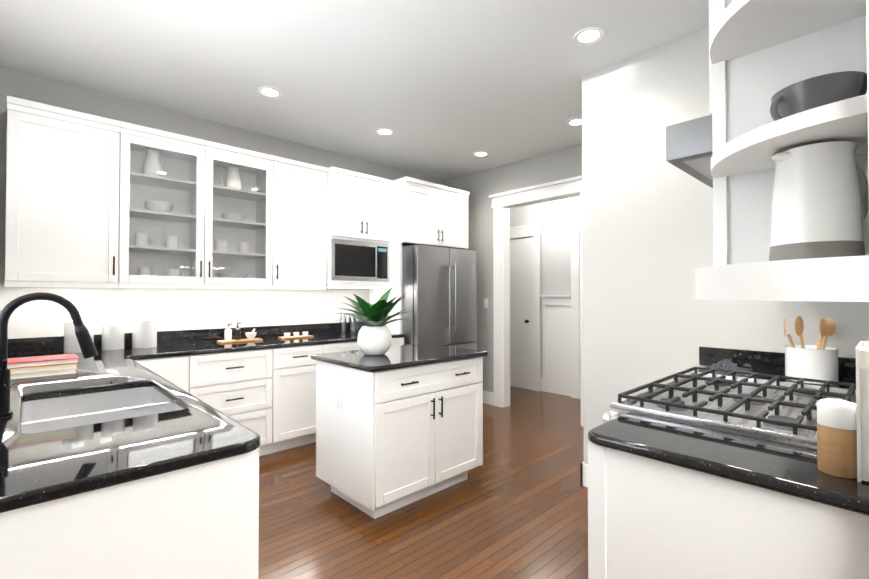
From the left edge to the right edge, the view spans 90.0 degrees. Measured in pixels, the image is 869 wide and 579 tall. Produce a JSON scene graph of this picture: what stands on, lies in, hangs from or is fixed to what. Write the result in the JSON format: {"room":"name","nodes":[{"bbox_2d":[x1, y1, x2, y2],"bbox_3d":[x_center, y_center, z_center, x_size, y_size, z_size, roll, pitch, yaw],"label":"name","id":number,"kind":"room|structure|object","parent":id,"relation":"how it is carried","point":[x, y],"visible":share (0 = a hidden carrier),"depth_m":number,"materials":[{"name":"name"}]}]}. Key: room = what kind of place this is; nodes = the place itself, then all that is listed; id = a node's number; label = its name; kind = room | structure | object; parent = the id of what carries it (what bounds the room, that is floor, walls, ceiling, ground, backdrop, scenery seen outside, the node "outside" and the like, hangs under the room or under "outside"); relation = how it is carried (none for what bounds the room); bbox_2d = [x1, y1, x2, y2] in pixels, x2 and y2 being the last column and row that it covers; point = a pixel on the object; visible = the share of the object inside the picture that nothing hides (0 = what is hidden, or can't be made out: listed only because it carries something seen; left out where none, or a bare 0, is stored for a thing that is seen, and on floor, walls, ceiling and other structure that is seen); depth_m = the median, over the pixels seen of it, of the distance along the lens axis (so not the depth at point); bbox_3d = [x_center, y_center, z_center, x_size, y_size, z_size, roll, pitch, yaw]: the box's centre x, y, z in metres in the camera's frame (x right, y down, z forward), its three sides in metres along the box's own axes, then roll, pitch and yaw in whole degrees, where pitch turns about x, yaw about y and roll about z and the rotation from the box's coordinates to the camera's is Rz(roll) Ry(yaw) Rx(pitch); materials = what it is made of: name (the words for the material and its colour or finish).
{"room":"kitchen","nodes":[
{"label":"kitchen","id":0,"kind":"room"},
{"bbox_2d":[0,67,445,338],"bbox_3d":[-1.455,-0.053,4.376,4.540,2.850,0.120,1,-1,-43],"label":"wall","id":1,"kind":"structure","parent":0,"point":[170,309],"depth_m":3.60,"materials":[{"name":"beige paint"}]},
{"bbox_2d":[4,96,120,287],"bbox_3d":[-2.551,-0.602,2.998,0.573,1.180,0.384,1,-1,-43],"label":"upper cabinet","id":2,"kind":"object","parent":1,"relation":"attached to","point":[62,202],"visible":1,"depth_m":2.87,"materials":[{"name":"white paint"}]},
{"bbox_2d":[73,303,84,317],"bbox_3d":[-2.609,0.156,3.191,0.070,0.116,0.008,1,-1,-43],"label":"electrical outlet","id":3,"kind":"object","parent":1,"relation":"attached to","point":[80,307],"visible":0.58,"depth_m":3.20,"materials":[{"name":"white plastic"}]},
{"bbox_2d":[118,121,205,288],"bbox_3d":[-2.141,-0.597,3.386,0.553,1.180,0.384,1,-1,-43],"label":"upper cabinet","id":4,"kind":"object","parent":1,"relation":"attached to","point":[179,184],"visible":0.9,"depth_m":3.42,"materials":[{"name":"white paint"}]},
{"bbox_2d":[135,233,151,245],"bbox_3d":[-2.234,-0.372,3.336,0.111,0.105,0.092,0,-1,-31],"label":"mug","id":5,"kind":"object","parent":4,"relation":"in","point":[137,235],"depth_m":3.29,"materials":[{"name":"white ceramic"}]},
{"bbox_2d":[137,267,154,275],"bbox_3d":[-2.222,-0.114,3.338,0.092,0.105,0.112,0,-1,-4],"label":"mug","id":6,"kind":"object","parent":4,"relation":"in","point":[143,271],"depth_m":3.29,"materials":[{"name":"white ceramic"}]},
{"bbox_2d":[142,149,166,176],"bbox_3d":[-2.195,-0.967,3.394,0.136,0.226,0.155,0,-1,-7],"label":"pitcher","id":7,"kind":"object","parent":4,"relation":"in","point":[151,160],"depth_m":3.34,"materials":[{"name":"white ceramic"}]},
{"bbox_2d":[145,200,172,212],"bbox_3d":[-2.162,-0.632,3.410,0.184,0.092,0.184,0,-1,2],"label":"bowl","id":8,"kind":"object","parent":4,"relation":"in","point":[168,207],"depth_m":3.34,"materials":[{"name":"white ceramic"}]},
{"bbox_2d":[161,236,178,247],"bbox_3d":[-2.098,-0.370,3.460,0.112,0.105,0.091,0,-1,20],"label":"mug","id":9,"kind":"object","parent":4,"relation":"in","point":[173,238],"depth_m":3.42,"materials":[{"name":"white ceramic"}]},
{"bbox_2d":[166,269,182,275],"bbox_3d":[-2.088,-0.112,3.482,0.091,0.105,0.111,0,-1,2],"label":"mug","id":10,"kind":"object","parent":4,"relation":"in","point":[174,272],"depth_m":3.44,"materials":[{"name":"white ceramic"}]},
{"bbox_2d":[7,322,364,354],"bbox_3d":[-1.854,0.398,3.894,3.065,0.104,0.020,1,-1,-43],"label":"backsplash","id":11,"kind":"structure","parent":1,"relation":"attached to","point":[32,345],"depth_m":3.67,"materials":[{"name":"black stone"}]},
{"bbox_2d":[204,140,273,288],"bbox_3d":[-1.738,-0.592,3.767,0.553,1.180,0.384,1,-1,-43],"label":"upper cabinet","id":12,"kind":"object","parent":1,"relation":"attached to","point":[251,199],"visible":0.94,"depth_m":3.81,"materials":[{"name":"white paint"}]},
{"bbox_2d":[215,240,227,250],"bbox_3d":[-1.822,-0.367,3.726,0.112,0.105,0.091,1,-1,-34],"label":"mug","id":13,"kind":"object","parent":12,"relation":"in","point":[221,247],"depth_m":3.68,"materials":[{"name":"white ceramic"}]},
{"bbox_2d":[220,166,241,188],"bbox_3d":[-1.767,-0.957,3.798,0.148,0.216,0.130,0,-1,14],"label":"pitcher","id":14,"kind":"object","parent":12,"relation":"in","point":[236,181],"depth_m":3.75,"materials":[{"name":"white ceramic"}]},
{"bbox_2d":[217,273,247,277],"bbox_3d":[-1.759,-0.098,3.785,0.249,0.085,0.249,-1,-1,41],"label":"plate","id":15,"kind":"object","parent":12,"relation":"in","point":[234,275],"depth_m":3.69,"materials":[{"name":"white ceramic"}]},
{"bbox_2d":[221,213,244,220],"bbox_3d":[-1.759,-0.617,3.792,0.189,0.071,0.189,-1,-1,41],"label":"bowl","id":16,"kind":"object","parent":12,"relation":"in","point":[229,216],"depth_m":3.72,"materials":[{"name":"white ceramic"}]},
{"bbox_2d":[239,242,252,252],"bbox_3d":[-1.686,-0.365,3.867,0.091,0.105,0.111,0,-1,2],"label":"mug","id":17,"kind":"object","parent":12,"relation":"in","point":[242,249],"depth_m":3.82,"materials":[{"name":"white ceramic"}]},
{"bbox_2d":[272,156,327,289],"bbox_3d":[-1.344,-0.586,4.140,0.528,1.180,0.384,1,-1,-43],"label":"upper cabinet","id":18,"kind":"object","parent":1,"relation":"attached to","point":[299,219],"visible":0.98,"depth_m":4.02,"materials":[{"name":"white paint"}]},
{"bbox_2d":[326,167,392,286],"bbox_3d":[-0.858,-0.598,4.552,0.736,1.145,0.454,1,-1,-43],"label":"upper cabinet","id":19,"kind":"object","parent":1,"relation":"attached to","point":[359,206],"visible":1,"depth_m":4.37,"materials":[{"name":"white paint"}]},
{"bbox_2d":[328,287,381,287],"bbox_3d":[-1.630,-0.030,3.733,2.873,0.010,0.070,1,-1,-43],"label":"led strip","id":20,"kind":"object","parent":19,"relation":"attached to","point":[354,287],"visible":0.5,"depth_m":4.46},
{"bbox_2d":[331,239,388,281],"bbox_3d":[-0.853,-0.286,4.543,0.688,0.400,0.408,1,-1,-43],"label":"microwave","id":21,"kind":"object","parent":19,"relation":"in","point":[358,261],"visible":0.79,"depth_m":4.40,"materials":[{"name":"silver metal"}]},
{"bbox_2d":[0,0,708,180],"bbox_3d":[0.956,-1.532,2.671,5.670,0.060,8.000,1,-1,-43],"label":"ceiling","id":22,"kind":"structure","parent":0,"point":[444,90],"depth_m":2.86,"materials":[{"name":"white paint"}]},
{"bbox_2d":[257,86,281,97],"bbox_3d":[-1.245,-1.490,3.286,0.179,0.006,0.179,-1,-1,38],"label":"recessed light","id":23,"kind":"object","parent":22,"relation":"in","point":[270,92],"depth_m":3.28,"materials":[{"name":"white paint"}]},
{"bbox_2d":[375,128,393,135],"bbox_3d":[-0.466,-1.479,4.078,0.179,0.006,0.179,-1,-1,38],"label":"recessed light","id":24,"kind":"object","parent":22,"relation":"in","point":[381,131],"depth_m":4.07,"materials":[{"name":"white paint"}]},
{"bbox_2d":[473,151,488,156],"bbox_3d":[0.506,-1.470,4.723,0.179,0.006,0.179,-1,-1,41],"label":"recessed light","id":25,"kind":"object","parent":22,"relation":"in","point":[481,153],"depth_m":4.73,"materials":[{"name":"white paint"}]},
{"bbox_2d":[566,118,581,126],"bbox_3d":[1.261,-1.482,3.854,0.179,0.006,0.179,-1,-1,41],"label":"recessed light","id":26,"kind":"object","parent":22,"relation":"in","point":[574,122],"depth_m":3.86,"materials":[{"name":"white paint"}]},
{"bbox_2d":[573,27,604,44],"bbox_3d":[0.914,-1.500,2.576,0.179,0.006,0.179,-1,-1,41],"label":"recessed light","id":27,"kind":"object","parent":22,"relation":"in","point":[589,36],"depth_m":2.57,"materials":[{"name":"white paint"}]},
{"bbox_2d":[258,386,587,578],"bbox_3d":[0.956,1.378,2.631,5.670,0.060,8.000,1,-1,-43],"label":"floor","id":28,"kind":"structure","parent":0,"point":[515,506],"depth_m":2.56,"materials":[{"name":"brown wood"}]},
{"bbox_2d":[0,387,258,578],"bbox_3d":[-1.510,0.897,1.821,0.722,0.880,2.254,1,-1,-43],"label":"base cabinet","id":29,"kind":"object","parent":28,"relation":"on","point":[201,521],"visible":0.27,"depth_m":1.05,"materials":[{"name":"white paint"}]},
{"bbox_2d":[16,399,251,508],"bbox_3d":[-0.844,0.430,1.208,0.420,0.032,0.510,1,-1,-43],"label":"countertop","id":30,"kind":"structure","parent":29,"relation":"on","point":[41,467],"depth_m":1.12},
{"bbox_2d":[22,387,182,432],"bbox_3d":[-1.261,0.564,1.645,0.457,0.222,0.717,1,-1,-43],"label":"double-basin sink","id":31,"kind":"object","parent":30,"relation":"in","point":[44,415],"visible":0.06,"depth_m":1.80,"materials":[{"name":"silver metal"}]},
{"bbox_2d":[134,355,193,392],"bbox_3d":[-2.112,0.916,3.216,0.368,0.880,0.640,1,-1,-43],"label":"base cabinet","id":32,"kind":"object","parent":28,"relation":"on","point":[178,370],"depth_m":3.05,"materials":[{"name":"white paint"}]},
{"bbox_2d":[0,351,260,512],"bbox_3d":[-1.486,0.438,1.800,0.720,0.032,2.250,1,-1,-43],"label":"countertop","id":33,"kind":"structure","parent":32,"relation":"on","point":[98,373],"depth_m":1.89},
{"bbox_2d":[7,354,78,378],"bbox_3d":[-2.017,0.389,2.206,0.310,0.077,0.230,1,-1,-43],"label":"books","id":34,"kind":"object","parent":33,"relation":"on","point":[34,366],"visible":0.98,"depth_m":2.15,"materials":[{"name":"multicoloured paper"}]},
{"bbox_2d":[0,292,97,417],"bbox_3d":[-1.330,0.213,1.491,0.282,0.408,0.096,1,-1,-43],"label":"faucet","id":35,"kind":"object","parent":33,"relation":"on","point":[85,342],"visible":1,"depth_m":1.45,"materials":[{"name":"metal"}]},
{"bbox_2d":[7,331,404,358],"bbox_3d":[-1.634,0.464,3.661,3.065,0.032,0.659,1,-1,-43],"label":"countertop","id":36,"kind":"structure","parent":32,"relation":"on","point":[206,347],"depth_m":3.39,"materials":[{"name":"black stone"}]},
{"bbox_2d":[64,315,94,352],"bbox_3d":[-2.509,0.309,3.070,0.169,0.260,0.169,1,-1,-43],"label":"canister","id":37,"kind":"object","parent":36,"relation":"on","point":[71,344],"visible":0.44,"depth_m":2.99,"materials":[{"name":"ceramic"}]},
{"bbox_2d":[101,319,124,349],"bbox_3d":[-2.374,0.329,3.211,0.140,0.225,0.140,1,-1,-43],"label":"canister","id":38,"kind":"object","parent":36,"relation":"on","point":[112,335],"visible":1,"depth_m":3.16,"materials":[{"name":"ceramic"}]},
{"bbox_2d":[132,315,157,347],"bbox_3d":[-2.226,0.318,3.338,0.165,0.250,0.165,1,-1,-43],"label":"canister","id":39,"kind":"object","parent":36,"relation":"on","point":[144,332],"visible":1,"depth_m":3.27,"materials":[{"name":"ceramic"}]},
{"bbox_2d":[217,323,262,342],"bbox_3d":[-1.684,0.368,3.768,0.340,0.162,0.140,1,-1,-43],"label":"tray","id":40,"kind":"object","parent":36,"relation":"on","point":[250,336],"visible":1,"depth_m":3.74,"materials":[{"name":"brown wood"}]},
{"bbox_2d":[278,332,313,338],"bbox_3d":[-1.300,0.429,4.089,0.300,0.049,0.120,1,-1,-43],"label":"tray","id":41,"kind":"object","parent":36,"relation":"on","point":[296,335],"visible":1,"depth_m":4.07,"materials":[{"name":"brown wood"}]},
{"bbox_2d":[340,311,345,332],"bbox_3d":[-0.961,0.343,4.576,0.064,0.235,0.063,1,-1,-43],"label":"water bottle","id":42,"kind":"object","parent":36,"relation":"on","point":[344,321],"depth_m":4.58,"materials":[{"name":"clear glass"}]},
{"bbox_2d":[349,310,358,333],"bbox_3d":[-0.849,0.342,4.530,0.064,0.235,0.063,1,-1,-43],"label":"water bottle","id":43,"kind":"object","parent":36,"relation":"on","point":[353,327],"depth_m":4.60,"materials":[{"name":"clear glass"}]},
{"bbox_2d":[190,348,281,455],"bbox_3d":[-1.734,0.921,3.574,0.673,0.880,0.640,1,-1,-43],"label":"base cabinet","id":44,"kind":"object","parent":28,"relation":"on","point":[268,396],"depth_m":3.40,"materials":[{"name":"white paint"}]},
{"bbox_2d":[282,343,329,449],"bbox_3d":[-1.348,0.926,3.939,0.510,0.880,0.640,1,-1,-43],"label":"base cabinet","id":45,"kind":"object","parent":28,"relation":"on","point":[298,368],"depth_m":3.70,"materials":[{"name":"white paint"}]},
{"bbox_2d":[330,337,403,352],"bbox_3d":[-0.890,0.932,4.373,0.993,0.880,0.640,1,-1,-43],"label":"base cabinet","id":46,"kind":"object","parent":28,"relation":"on","point":[343,346],"depth_m":4.04,"materials":[{"name":"white paint"}]},
{"bbox_2d":[316,356,482,518],"bbox_3d":[-0.211,0.913,2.997,0.954,0.880,0.694,1,-1,-43],"label":"base cabinet","id":47,"kind":"object","parent":28,"relation":"on","point":[388,441],"visible":0.98,"depth_m":2.69,"materials":[{"name":"white paint"}]},
{"bbox_2d":[336,388,342,408],"bbox_3d":[-0.593,0.679,2.703,0.008,0.116,0.070,1,-1,-43],"label":"outlet","id":48,"kind":"object","parent":47,"relation":"attached to","point":[339,398],"visible":1,"depth_m":2.69,"materials":[{"name":"white plastic"}]},
{"bbox_2d":[311,343,487,371],"bbox_3d":[-0.226,0.455,3.019,1.020,0.032,0.720,1,-1,-43],"label":"countertop","id":49,"kind":"structure","parent":47,"relation":"on","point":[401,356],"depth_m":2.83,"materials":[{"name":"black stone"}]},
{"bbox_2d":[335,287,407,354],"bbox_3d":[-0.423,0.208,2.927,0.528,0.459,0.530,1,-1,-43],"label":"potted plant","id":50,"kind":"object","parent":49,"relation":"on","point":[374,336],"visible":1,"depth_m":2.85,"materials":[{"name":"green plant"}]},
{"bbox_2d":[369,176,469,333],"bbox_3d":[-0.157,0.109,5.054,0.980,2.545,0.674,1,-1,-43],"label":"upper cabinet","id":51,"kind":"object","parent":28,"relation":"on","point":[426,213],"visible":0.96,"depth_m":4.70,"materials":[{"name":"white paint"}]},
{"bbox_2d":[402,245,476,349],"bbox_3d":[-0.085,0.465,4.972,0.910,1.830,0.847,1,-1,-43],"label":"fridge","id":52,"kind":"object","parent":28,"relation":"on","point":[439,300],"visible":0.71,"depth_m":4.62,"materials":[{"name":"silver metal"}]},
{"bbox_2d":[583,463,587,486],"bbox_3d":[1.272,1.275,2.745,0.016,0.150,0.710,1,-1,-43],"label":"baseboard","id":53,"kind":"structure","parent":28,"relation":"on","point":[585,466],"depth_m":2.98,"materials":[{"name":"white paint"}]},
{"bbox_2d":[588,441,868,578],"bbox_3d":[0.753,0.888,1.166,0.289,0.880,0.636,1,-1,-43],"label":"base cabinet","id":54,"kind":"object","parent":28,"relation":"on","point":[648,518],"visible":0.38,"depth_m":1.07,"materials":[{"name":"white paint"}]},
{"bbox_2d":[588,413,868,515],"bbox_3d":[0.755,0.429,1.157,0.310,0.032,0.613,1,-1,-43],"label":"countertop","id":55,"kind":"structure","parent":54,"relation":"on","point":[789,469],"depth_m":1.09,"materials":[{"name":"black stone"}]},
{"bbox_2d":[817,399,856,478],"bbox_3d":[0.905,0.330,0.975,0.070,0.161,0.070,1,-1,-43],"label":"canister","id":56,"kind":"object","parent":55,"relation":"on","point":[836,438],"visible":0.9,"depth_m":0.95,"materials":[{"name":"brown wood"}]},
{"bbox_2d":[856,341,868,481],"bbox_3d":[0.987,0.268,0.984,0.200,0.284,0.036,1,-1,-43],"label":"cookbook","id":57,"kind":"object","parent":55,"relation":"on","point":[862,383],"visible":1,"depth_m":0.92,"materials":[{"name":"paper"}]},
{"bbox_2d":[603,367,855,448],"bbox_3d":[1.150,0.853,1.629,0.915,0.963,0.718,1,-1,-43],"label":"gas range","id":58,"kind":"object","parent":28,"relation":"on","point":[774,408],"visible":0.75,"depth_m":1.52,"materials":[{"name":"silver metal"}]},
{"bbox_3d":[1.653,0.900,2.062,0.404,0.880,0.703,1,-1,-43],"label":"base cabinet","id":59,"kind":"object","parent":28,"relation":"on","visible":0},
{"bbox_2d":[697,366,855,389],"bbox_3d":[1.649,0.442,2.072,0.406,0.032,0.713,1,-1,-43],"label":"countertop","id":60,"kind":"structure","parent":59,"relation":"on","point":[780,379],"depth_m":2.19,"materials":[{"name":"black stone"}]},
{"bbox_2d":[699,346,855,380],"bbox_3d":[1.637,0.374,2.086,0.406,0.104,0.748,1,-1,-43],"label":"backsplash","id":61,"kind":"structure","parent":60,"relation":"on","point":[764,361],"depth_m":2.30,"materials":[{"name":"black stone"}]},
{"bbox_2d":[783,316,838,384],"bbox_3d":[1.747,0.274,2.018,0.229,0.303,0.194,1,-1,-43],"label":"utensil crock","id":62,"kind":"object","parent":60,"relation":"on","point":[819,361],"visible":0.9,"depth_m":1.98,"materials":[{"name":"white ceramic"}]},
{"bbox_2d":[446,144,581,392],"bbox_3d":[0.700,-0.040,5.314,0.120,2.850,3.780,1,-1,-43],"label":"wall","id":63,"kind":"structure","parent":0,"point":[482,186],"depth_m":5.26,"materials":[{"name":"beige paint"}]},
{"bbox_2d":[484,298,487,307],"bbox_3d":[0.624,0.165,5.294,0.012,0.116,0.070,1,-1,-43],"label":"light switch","id":64,"kind":"object","parent":63,"relation":"attached to","point":[485,302],"visible":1,"depth_m":5.29,"materials":[{"name":"white plastic"}]},
{"bbox_2d":[483,390,493,405],"bbox_3d":[0.427,1.312,5.484,0.016,0.150,0.830,1,-1,-43],"label":"baseboard","id":65,"kind":"structure","parent":63,"relation":"attached to","point":[488,397],"depth_m":5.24,"materials":[{"name":"white paint"}]},
{"bbox_2d":[489,175,583,426],"bbox_3d":[1.179,0.120,4.787,0.194,2.515,1.330,1,-1,-43],"label":"door frame","id":66,"kind":"structure","parent":63,"relation":"attached to","point":[503,203],"depth_m":5.11,"materials":[{"name":"white paint"}]},
{"bbox_2d":[580,462,583,485],"bbox_3d":[1.483,1.284,3.445,1.286,0.150,0.016,1,-1,-43],"label":"baseboard","id":67,"kind":"structure","parent":63,"relation":"attached to","point":[581,464],"depth_m":3.00,"materials":[{"name":"white paint"}]},
{"bbox_2d":[510,196,579,377],"bbox_3d":[2.210,-0.040,5.318,0.120,2.850,5.850,1,-1,-43],"label":"wall","id":68,"kind":"structure","parent":0,"point":[554,216],"depth_m":5.88,"materials":[{"name":"paint"}]},
{"bbox_2d":[510,219,580,398],"bbox_3d":[1.584,0.241,5.788,0.134,2.300,2.610,1,-1,-43],"label":"door","id":69,"kind":"structure","parent":68,"relation":"attached to","point":[525,353],"depth_m":6.07,"materials":[{"name":"white paint"}]},
{"bbox_2d":[541,378,570,395],"bbox_3d":[2.161,1.294,5.253,0.016,0.180,5.610,1,-1,-43],"label":"baseboard","id":70,"kind":"structure","parent":68,"relation":"attached to","point":[556,386],"depth_m":5.80,"materials":[{"name":"white paint"}]},
{"bbox_2d":[541,295,570,382],"bbox_3d":[1.915,0.640,5.490,0.060,1.135,4.920,1,-1,-43],"label":"wainscoting","id":71,"kind":"structure","parent":68,"relation":"attached to","point":[556,332],"depth_m":5.81,"materials":[{"name":"white paint"}]},
{"bbox_2d":[582,26,868,463],"bbox_3d":[2.085,-0.073,2.927,1.390,2.850,1.590,1,-1,-43],"label":"wall","id":72,"kind":"structure","parent":0,"point":[647,208],"depth_m":2.70,"materials":[{"name":"beige paint"}]},
{"bbox_3d":[1.475,-0.095,1.339,1.680,2.850,0.120,1,-1,-43],"label":"wall","id":73,"kind":"structure","parent":0,"visible":0},
{"bbox_2d":[666,114,712,187],"bbox_3d":[1.250,-0.467,1.552,0.900,0.131,0.488,1,-1,-43],"label":"steel range hood","id":74,"kind":"object","parent":73,"relation":"attached to","point":[689,147],"visible":0.15,"depth_m":1.39,"materials":[{"name":"grey metal"}]},
{"bbox_2d":[709,0,711,113],"bbox_3d":[1.282,-0.874,1.525,0.900,0.678,0.396,1,-1,-43],"label":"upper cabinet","id":75,"kind":"object","parent":73,"relation":"attached to","point":[710,75],"depth_m":1.33,"materials":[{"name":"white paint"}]},
{"bbox_2d":[695,0,868,301],"bbox_3d":[0.813,-0.596,1.069,0.395,1.245,0.385,1,-1,-43],"label":"shelf","id":76,"kind":"object","parent":73,"relation":"attached to","point":[762,52],"visible":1,"depth_m":1.11,"materials":[{"name":"white paint"}]},
{"bbox_2d":[770,71,866,120],"bbox_3d":[0.893,-0.418,1.012,0.172,0.095,0.172,1,-1,-43],"label":"bowl","id":77,"kind":"object","parent":76,"relation":"on","point":[807,94],"visible":0.46,"depth_m":0.95,"materials":[{"name":"ceramic"}]},
{"bbox_2d":[769,141,868,260],"bbox_3d":[0.902,-0.192,1.028,0.187,0.264,0.178,1,-1,-43],"label":"jug","id":78,"kind":"object","parent":76,"relation":"on","point":[820,201],"visible":0.83,"depth_m":0.96,"materials":[{"name":"white ceramic"}]}
]}

